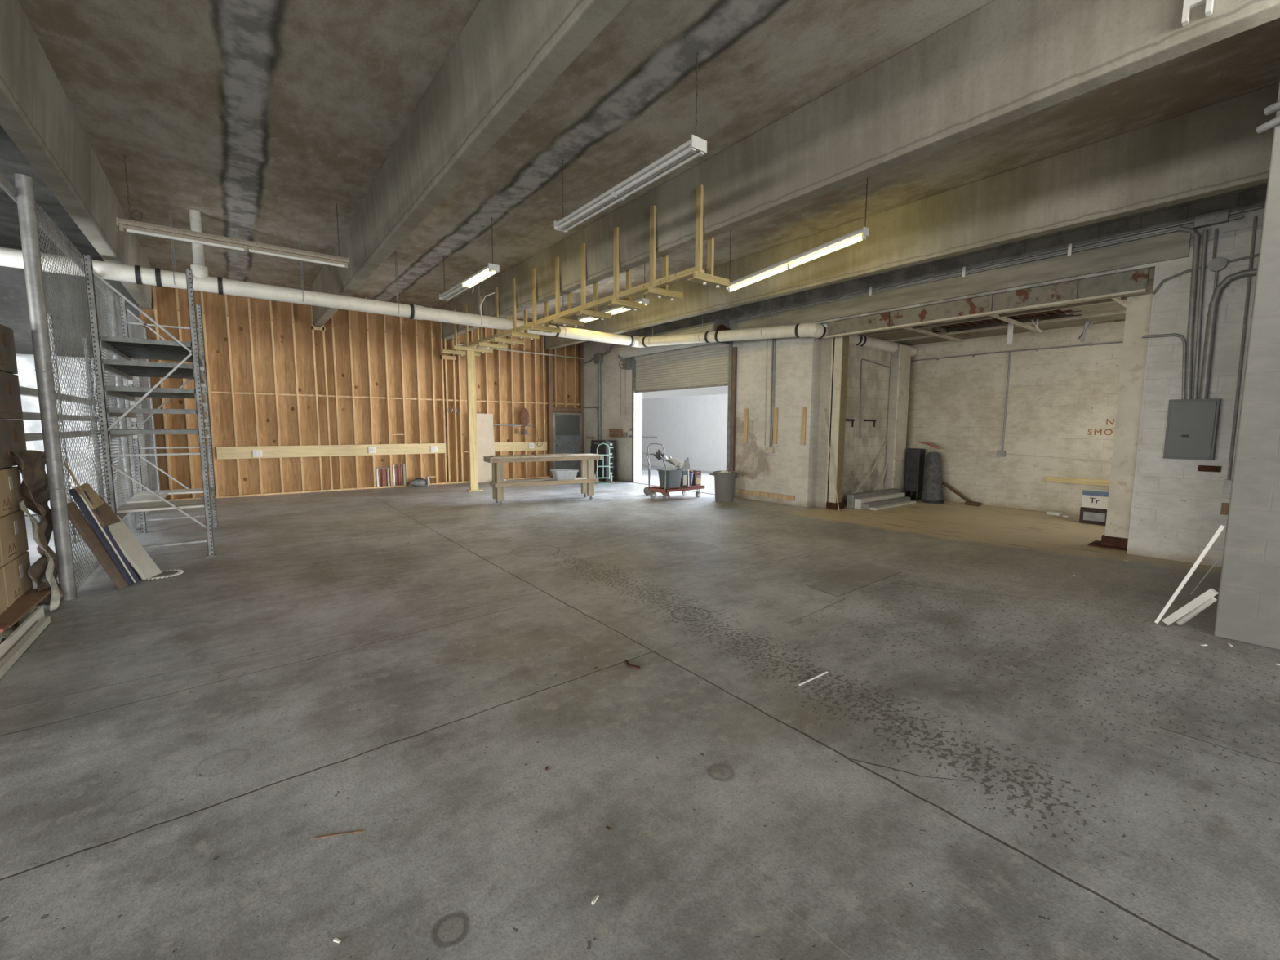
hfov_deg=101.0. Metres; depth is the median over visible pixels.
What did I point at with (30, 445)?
window pane
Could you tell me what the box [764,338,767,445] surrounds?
conduit
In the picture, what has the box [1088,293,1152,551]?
steel column
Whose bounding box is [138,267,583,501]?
wall
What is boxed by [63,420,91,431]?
window pane
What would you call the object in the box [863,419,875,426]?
wall bracket
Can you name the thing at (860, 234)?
fluorescent light
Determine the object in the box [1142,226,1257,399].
conduit
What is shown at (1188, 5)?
bracket
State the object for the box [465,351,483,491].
support post
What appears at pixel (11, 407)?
carton
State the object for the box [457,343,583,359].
conduit
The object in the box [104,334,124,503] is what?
sheet
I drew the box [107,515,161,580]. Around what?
leaning board
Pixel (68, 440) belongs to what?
fence
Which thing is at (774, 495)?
batten
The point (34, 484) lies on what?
plastic film
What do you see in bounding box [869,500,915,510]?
metal sheet
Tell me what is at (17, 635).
trim
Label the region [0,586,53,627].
scrap
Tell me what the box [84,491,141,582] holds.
leaning board
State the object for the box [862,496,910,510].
metal sheet
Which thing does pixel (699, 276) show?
rack
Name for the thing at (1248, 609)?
wall pier
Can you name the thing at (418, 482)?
power tool
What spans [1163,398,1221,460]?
box
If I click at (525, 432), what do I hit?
work lamp
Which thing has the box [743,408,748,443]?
batten
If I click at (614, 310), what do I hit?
fluorescent light
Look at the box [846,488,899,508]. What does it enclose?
metal sheet
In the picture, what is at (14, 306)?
wall
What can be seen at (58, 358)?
window pane
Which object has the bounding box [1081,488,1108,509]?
printed box
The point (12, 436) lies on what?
carton
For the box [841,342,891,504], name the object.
wall
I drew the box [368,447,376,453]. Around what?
electrical outlet
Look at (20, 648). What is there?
wooden beam
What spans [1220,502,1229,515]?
outlet box
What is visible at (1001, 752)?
floor
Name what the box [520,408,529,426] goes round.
extension cord
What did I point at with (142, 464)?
curtain
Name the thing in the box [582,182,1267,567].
wall
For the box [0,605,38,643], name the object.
plastic film
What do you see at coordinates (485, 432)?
plywood sheet
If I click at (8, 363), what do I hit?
carton
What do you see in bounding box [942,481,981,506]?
tool
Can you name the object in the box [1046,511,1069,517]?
rubble
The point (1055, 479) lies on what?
batten
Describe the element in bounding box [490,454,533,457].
grille
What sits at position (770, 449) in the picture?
conduit
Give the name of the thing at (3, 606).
carton
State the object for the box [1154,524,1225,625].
planks
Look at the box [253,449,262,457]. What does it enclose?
electrical outlet
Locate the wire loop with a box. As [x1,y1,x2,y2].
[130,209,143,221]
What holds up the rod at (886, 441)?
attached to the wall at (861, 455)
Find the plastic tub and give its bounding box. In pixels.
[550,468,578,479]
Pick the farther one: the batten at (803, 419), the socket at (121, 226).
the batten at (803, 419)
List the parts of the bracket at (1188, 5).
plate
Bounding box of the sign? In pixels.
[608,428,622,437]
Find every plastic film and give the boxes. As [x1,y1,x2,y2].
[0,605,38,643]
[10,449,64,605]
[18,498,60,611]
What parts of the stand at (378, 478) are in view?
rail, rail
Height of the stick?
0.010 m
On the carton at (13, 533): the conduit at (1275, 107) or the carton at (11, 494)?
the carton at (11, 494)
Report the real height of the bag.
1.114 m
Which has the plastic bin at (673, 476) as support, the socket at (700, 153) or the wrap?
the wrap
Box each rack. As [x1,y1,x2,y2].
[83,253,219,557]
[442,184,729,355]
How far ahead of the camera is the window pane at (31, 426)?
9.10 m
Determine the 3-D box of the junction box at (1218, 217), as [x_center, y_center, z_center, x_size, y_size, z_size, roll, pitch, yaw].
[6.486,-2.961,5.987,0.100,0.130,0.260,-4,7,-38]
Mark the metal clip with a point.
(628, 664)
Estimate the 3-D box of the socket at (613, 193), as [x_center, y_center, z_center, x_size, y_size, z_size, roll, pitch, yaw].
[-0.262,-2.894,5.350,0.040,0.052,0.036,-4,7,-38]
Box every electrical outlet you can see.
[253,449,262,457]
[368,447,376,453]
[430,446,437,452]
[528,443,533,448]
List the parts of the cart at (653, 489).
push frame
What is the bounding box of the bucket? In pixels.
[686,468,693,485]
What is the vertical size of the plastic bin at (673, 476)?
0.466 m
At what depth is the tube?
11.48 m
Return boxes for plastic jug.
[680,468,686,486]
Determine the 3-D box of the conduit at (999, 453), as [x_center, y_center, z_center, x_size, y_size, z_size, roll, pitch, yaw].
[7.521,-1.480,10.221,0.080,2.091,4.730,-4,7,-38]
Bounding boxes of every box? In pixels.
[1079,506,1106,525]
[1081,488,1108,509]
[1151,228,1258,294]
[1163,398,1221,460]
[1194,208,1230,229]
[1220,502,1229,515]
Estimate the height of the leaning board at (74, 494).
0.979 m
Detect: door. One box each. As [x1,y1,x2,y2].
[552,412,582,475]
[617,318,737,482]
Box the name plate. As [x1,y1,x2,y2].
[1197,465,1221,472]
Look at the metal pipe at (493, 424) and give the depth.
15.40 m
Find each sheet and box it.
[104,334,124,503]
[476,413,494,482]
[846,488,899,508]
[854,492,905,509]
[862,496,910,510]
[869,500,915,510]
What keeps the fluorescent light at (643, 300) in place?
hanging from the ceiling at (971, 126)
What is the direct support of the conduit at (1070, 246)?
attached to the wall at (1175, 514)
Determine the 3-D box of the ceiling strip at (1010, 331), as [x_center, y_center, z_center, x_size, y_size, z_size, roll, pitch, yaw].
[6.537,-2.592,9.320,0.015,0.360,0.080,-4,7,-38]
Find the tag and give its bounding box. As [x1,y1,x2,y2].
[0,625,8,632]
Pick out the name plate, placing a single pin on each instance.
(1201, 468)
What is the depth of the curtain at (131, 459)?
9.88 m
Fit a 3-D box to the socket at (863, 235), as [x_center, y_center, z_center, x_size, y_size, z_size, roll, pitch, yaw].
[2.803,-3.053,6.609,0.041,0.085,0.044,-4,7,-38]
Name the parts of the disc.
disc plate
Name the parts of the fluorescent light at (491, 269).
chain, chain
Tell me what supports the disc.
on the floor
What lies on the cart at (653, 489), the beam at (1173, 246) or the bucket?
the bucket
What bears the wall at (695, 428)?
on the ground
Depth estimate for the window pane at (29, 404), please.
9.03 m
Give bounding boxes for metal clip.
[624,659,639,668]
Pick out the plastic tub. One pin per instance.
(557, 474)
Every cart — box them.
[643,443,669,495]
[645,453,705,500]
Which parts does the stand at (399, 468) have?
rail, rail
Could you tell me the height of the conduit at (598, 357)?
3.135 m
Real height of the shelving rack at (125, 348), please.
3.380 m
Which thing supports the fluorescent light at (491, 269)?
hanging from the ceiling at (971, 126)
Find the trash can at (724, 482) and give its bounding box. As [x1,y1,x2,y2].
[709,471,738,502]
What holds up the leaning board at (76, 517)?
on the floor
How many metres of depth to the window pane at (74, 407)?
9.32 m
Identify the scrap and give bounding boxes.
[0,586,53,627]
[333,937,340,942]
[591,893,599,905]
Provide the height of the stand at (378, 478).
0.482 m
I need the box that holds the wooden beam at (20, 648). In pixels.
[0,616,50,678]
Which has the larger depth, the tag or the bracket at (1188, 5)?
the tag
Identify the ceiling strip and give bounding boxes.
[1006,323,1013,343]
[1031,319,1041,332]
[1077,320,1094,342]
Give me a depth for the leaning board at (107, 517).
5.26 m
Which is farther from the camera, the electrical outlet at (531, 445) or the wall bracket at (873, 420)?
the electrical outlet at (531, 445)
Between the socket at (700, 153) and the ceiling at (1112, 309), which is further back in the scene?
the ceiling at (1112, 309)
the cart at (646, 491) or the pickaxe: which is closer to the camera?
the pickaxe
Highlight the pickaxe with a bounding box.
[919,441,940,452]
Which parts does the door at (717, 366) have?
pull chain, guide rail, guide rail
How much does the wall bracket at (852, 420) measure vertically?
0.160 m
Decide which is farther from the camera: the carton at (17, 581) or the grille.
the grille
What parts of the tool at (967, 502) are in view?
handle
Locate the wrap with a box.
[665,455,684,470]
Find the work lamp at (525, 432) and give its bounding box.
[521,429,529,434]
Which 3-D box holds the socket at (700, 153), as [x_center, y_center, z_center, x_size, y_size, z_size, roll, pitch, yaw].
[0.521,-2.804,4.506,0.040,0.052,0.036,-4,7,-38]
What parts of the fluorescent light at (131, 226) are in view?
chain, chain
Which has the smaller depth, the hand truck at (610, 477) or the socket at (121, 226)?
the socket at (121, 226)
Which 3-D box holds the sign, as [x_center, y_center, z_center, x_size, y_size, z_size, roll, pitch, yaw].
[-0.703,-1.381,15.506,0.070,0.250,0.650,-4,7,-38]
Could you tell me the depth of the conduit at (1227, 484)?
5.89 m
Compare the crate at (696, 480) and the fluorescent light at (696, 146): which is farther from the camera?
the crate at (696, 480)
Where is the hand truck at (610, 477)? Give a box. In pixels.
[594,443,612,484]
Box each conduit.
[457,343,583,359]
[582,343,613,439]
[725,204,1262,322]
[764,312,781,453]
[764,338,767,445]
[859,358,889,439]
[911,341,1123,457]
[1009,453,1102,461]
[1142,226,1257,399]
[1222,216,1257,493]
[1256,100,1279,133]
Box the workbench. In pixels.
[483,453,603,505]
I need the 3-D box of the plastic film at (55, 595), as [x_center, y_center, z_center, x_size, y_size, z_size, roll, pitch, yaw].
[-5.117,0.631,4.515,0.163,0.958,0.300,-4,7,-38]
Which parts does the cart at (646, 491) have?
loop handle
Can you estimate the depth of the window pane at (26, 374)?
9.00 m
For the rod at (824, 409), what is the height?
1.954 m
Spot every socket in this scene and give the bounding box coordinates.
[119,224,124,231]
[244,245,248,252]
[611,191,617,198]
[688,145,695,152]
[697,151,704,155]
[861,233,866,239]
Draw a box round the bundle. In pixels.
[653,449,664,459]
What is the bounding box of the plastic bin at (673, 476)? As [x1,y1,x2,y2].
[657,466,683,488]
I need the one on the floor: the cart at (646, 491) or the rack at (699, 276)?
the cart at (646, 491)
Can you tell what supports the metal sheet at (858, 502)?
on the floor
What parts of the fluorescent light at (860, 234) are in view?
chain, chain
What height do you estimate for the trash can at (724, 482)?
0.638 m
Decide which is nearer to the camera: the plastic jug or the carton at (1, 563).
the carton at (1, 563)
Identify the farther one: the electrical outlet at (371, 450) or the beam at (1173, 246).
the electrical outlet at (371, 450)
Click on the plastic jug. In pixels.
(683, 479)
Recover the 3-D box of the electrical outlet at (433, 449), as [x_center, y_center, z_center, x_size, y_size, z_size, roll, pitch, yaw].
[-5.512,-0.828,14.122,0.170,0.150,0.027,-4,7,-38]
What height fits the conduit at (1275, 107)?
1.000 m
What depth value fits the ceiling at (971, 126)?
5.15 m
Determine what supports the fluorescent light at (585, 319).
hanging from the ceiling at (971, 126)
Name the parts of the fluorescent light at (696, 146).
chain, chain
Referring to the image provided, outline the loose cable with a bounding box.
[471,285,494,322]
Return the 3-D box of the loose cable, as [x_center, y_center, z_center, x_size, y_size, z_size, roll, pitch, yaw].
[-3.045,-3.480,10.305,0.434,0.808,0.102,-4,7,-38]
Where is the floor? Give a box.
[0,470,1279,959]
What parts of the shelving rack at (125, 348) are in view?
upright post, upright post, upright post, upright post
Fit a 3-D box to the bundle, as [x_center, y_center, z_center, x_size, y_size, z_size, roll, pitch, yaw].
[0.420,-0.540,11.265,0.263,0.227,0.135,-4,7,-38]
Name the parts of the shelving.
upright post, upright post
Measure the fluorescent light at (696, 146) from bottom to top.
0.794 m
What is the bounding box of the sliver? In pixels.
[310,829,364,839]
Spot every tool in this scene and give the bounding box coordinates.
[406,475,429,486]
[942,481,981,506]
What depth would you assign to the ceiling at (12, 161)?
7.57 m
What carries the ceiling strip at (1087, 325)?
hanging from the ceiling at (1112, 309)
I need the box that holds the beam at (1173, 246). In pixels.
[737,231,1191,328]
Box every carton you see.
[0,324,17,373]
[0,371,22,418]
[0,419,26,468]
[0,466,22,517]
[0,509,28,565]
[0,549,2,567]
[0,551,33,607]
[0,568,7,614]
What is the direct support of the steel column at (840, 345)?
on the floor
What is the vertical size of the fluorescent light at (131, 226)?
0.874 m
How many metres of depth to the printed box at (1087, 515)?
8.80 m
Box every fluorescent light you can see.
[115,154,349,268]
[439,217,499,301]
[554,53,706,232]
[577,315,598,323]
[600,306,629,315]
[633,292,649,305]
[725,177,868,292]
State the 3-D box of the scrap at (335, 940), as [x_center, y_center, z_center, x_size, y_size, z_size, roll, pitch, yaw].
[-0.943,1.432,1.642,0.023,0.007,0.008,2,6,18]
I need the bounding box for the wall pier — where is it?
[1213,80,1279,649]
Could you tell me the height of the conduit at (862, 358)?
1.652 m
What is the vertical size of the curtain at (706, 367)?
1.035 m
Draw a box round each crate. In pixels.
[687,470,701,485]
[904,448,924,500]
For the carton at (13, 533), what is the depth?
4.33 m
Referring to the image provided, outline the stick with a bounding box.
[798,671,827,685]
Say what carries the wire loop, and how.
hanging from the fluorescent light at (131, 226)
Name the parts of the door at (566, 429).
plate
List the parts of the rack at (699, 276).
long rail, long rail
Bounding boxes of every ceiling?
[0,0,1279,349]
[0,124,105,262]
[858,268,1155,345]
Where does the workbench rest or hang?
on the floor
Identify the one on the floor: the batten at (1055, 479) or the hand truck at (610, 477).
the hand truck at (610, 477)
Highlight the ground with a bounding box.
[641,464,713,474]
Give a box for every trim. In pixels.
[0,605,44,661]
[815,338,831,507]
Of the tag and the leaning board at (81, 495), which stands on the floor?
the leaning board at (81, 495)
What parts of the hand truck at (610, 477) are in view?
frame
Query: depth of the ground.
20.56 m
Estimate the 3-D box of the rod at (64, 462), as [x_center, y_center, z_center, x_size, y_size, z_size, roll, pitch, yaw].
[-5.309,0.069,5.000,0.020,0.508,0.292,-1,6,-12]
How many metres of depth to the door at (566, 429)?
16.65 m
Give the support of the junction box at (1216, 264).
attached to the wall at (1175, 514)
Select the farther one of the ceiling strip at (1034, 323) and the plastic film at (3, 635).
the ceiling strip at (1034, 323)
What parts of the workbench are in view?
rail, shelf rail, leg, leg, shelf rail, rail, shelf rail, leg, leg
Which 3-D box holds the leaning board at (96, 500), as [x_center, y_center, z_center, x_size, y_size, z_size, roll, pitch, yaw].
[-5.402,0.162,5.172,0.140,0.258,0.244,-2,6,-25]
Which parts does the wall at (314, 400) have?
plate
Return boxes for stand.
[374,466,391,486]
[391,463,405,485]
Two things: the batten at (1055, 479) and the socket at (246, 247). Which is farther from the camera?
the batten at (1055, 479)
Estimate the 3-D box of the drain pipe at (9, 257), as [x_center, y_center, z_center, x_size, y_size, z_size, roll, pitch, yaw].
[-2.562,-3.369,9.816,17.811,1.515,4.145,-2,6,-20]
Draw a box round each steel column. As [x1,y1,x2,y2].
[825,335,848,509]
[884,345,911,492]
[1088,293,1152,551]
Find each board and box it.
[66,502,128,590]
[68,488,133,585]
[72,482,105,509]
[80,494,136,582]
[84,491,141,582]
[87,494,120,527]
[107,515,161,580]
[533,453,561,455]
[681,457,690,471]
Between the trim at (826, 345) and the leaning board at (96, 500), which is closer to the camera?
the leaning board at (96, 500)
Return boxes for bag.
[921,451,943,503]
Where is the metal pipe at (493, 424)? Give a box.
[493,423,533,426]
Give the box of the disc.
[140,568,183,579]
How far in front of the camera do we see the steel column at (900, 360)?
11.60 m
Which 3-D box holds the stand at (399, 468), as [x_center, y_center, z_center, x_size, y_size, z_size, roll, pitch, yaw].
[-6.266,-0.144,13.747,0.360,0.562,0.089,-4,7,-38]
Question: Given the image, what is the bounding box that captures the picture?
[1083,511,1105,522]
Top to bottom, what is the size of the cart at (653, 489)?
1.012 m
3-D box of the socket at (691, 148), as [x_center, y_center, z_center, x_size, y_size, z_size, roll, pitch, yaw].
[0.442,-2.798,4.445,0.040,0.052,0.036,-4,7,-38]
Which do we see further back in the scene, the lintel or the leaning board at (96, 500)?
the lintel
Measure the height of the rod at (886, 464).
0.596 m
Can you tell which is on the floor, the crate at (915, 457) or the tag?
the crate at (915, 457)
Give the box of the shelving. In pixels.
[0,314,104,543]
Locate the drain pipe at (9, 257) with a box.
[0,206,916,356]
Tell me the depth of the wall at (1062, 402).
10.36 m
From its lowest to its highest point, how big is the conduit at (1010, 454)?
0.073 m
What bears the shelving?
on the floor
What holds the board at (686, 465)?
on the cart at (653, 489)
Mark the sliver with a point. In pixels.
(360, 830)
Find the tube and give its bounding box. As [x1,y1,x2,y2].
[662,456,679,466]
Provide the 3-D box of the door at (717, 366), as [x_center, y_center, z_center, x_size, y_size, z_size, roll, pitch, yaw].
[0.689,-1.740,13.372,0.605,3.950,4.249,-4,7,-38]
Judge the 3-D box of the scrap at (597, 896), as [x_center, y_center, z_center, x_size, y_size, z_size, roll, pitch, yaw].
[-0.152,1.419,1.788,0.010,0.009,0.042,3,6,26]
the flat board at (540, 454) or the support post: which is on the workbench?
the flat board at (540, 454)
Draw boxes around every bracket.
[845,418,854,426]
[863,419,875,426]
[1181,0,1213,26]
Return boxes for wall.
[0,266,152,486]
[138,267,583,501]
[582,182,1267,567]
[641,393,728,471]
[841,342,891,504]
[903,320,1124,515]
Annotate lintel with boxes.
[825,268,1148,338]
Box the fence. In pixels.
[0,172,159,600]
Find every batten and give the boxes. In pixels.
[739,488,795,501]
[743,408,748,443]
[773,407,777,444]
[800,406,806,444]
[1044,475,1110,485]
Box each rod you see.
[62,461,90,503]
[823,408,839,511]
[853,440,887,493]
[874,463,887,490]
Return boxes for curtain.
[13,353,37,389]
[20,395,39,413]
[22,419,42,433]
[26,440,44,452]
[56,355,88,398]
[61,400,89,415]
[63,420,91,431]
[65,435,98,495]
[129,456,137,493]
[140,457,148,491]
[635,344,728,391]
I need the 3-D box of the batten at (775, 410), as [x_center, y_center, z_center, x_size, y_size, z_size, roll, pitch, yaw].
[2.819,-1.125,10.982,0.035,0.750,0.094,-4,7,-38]

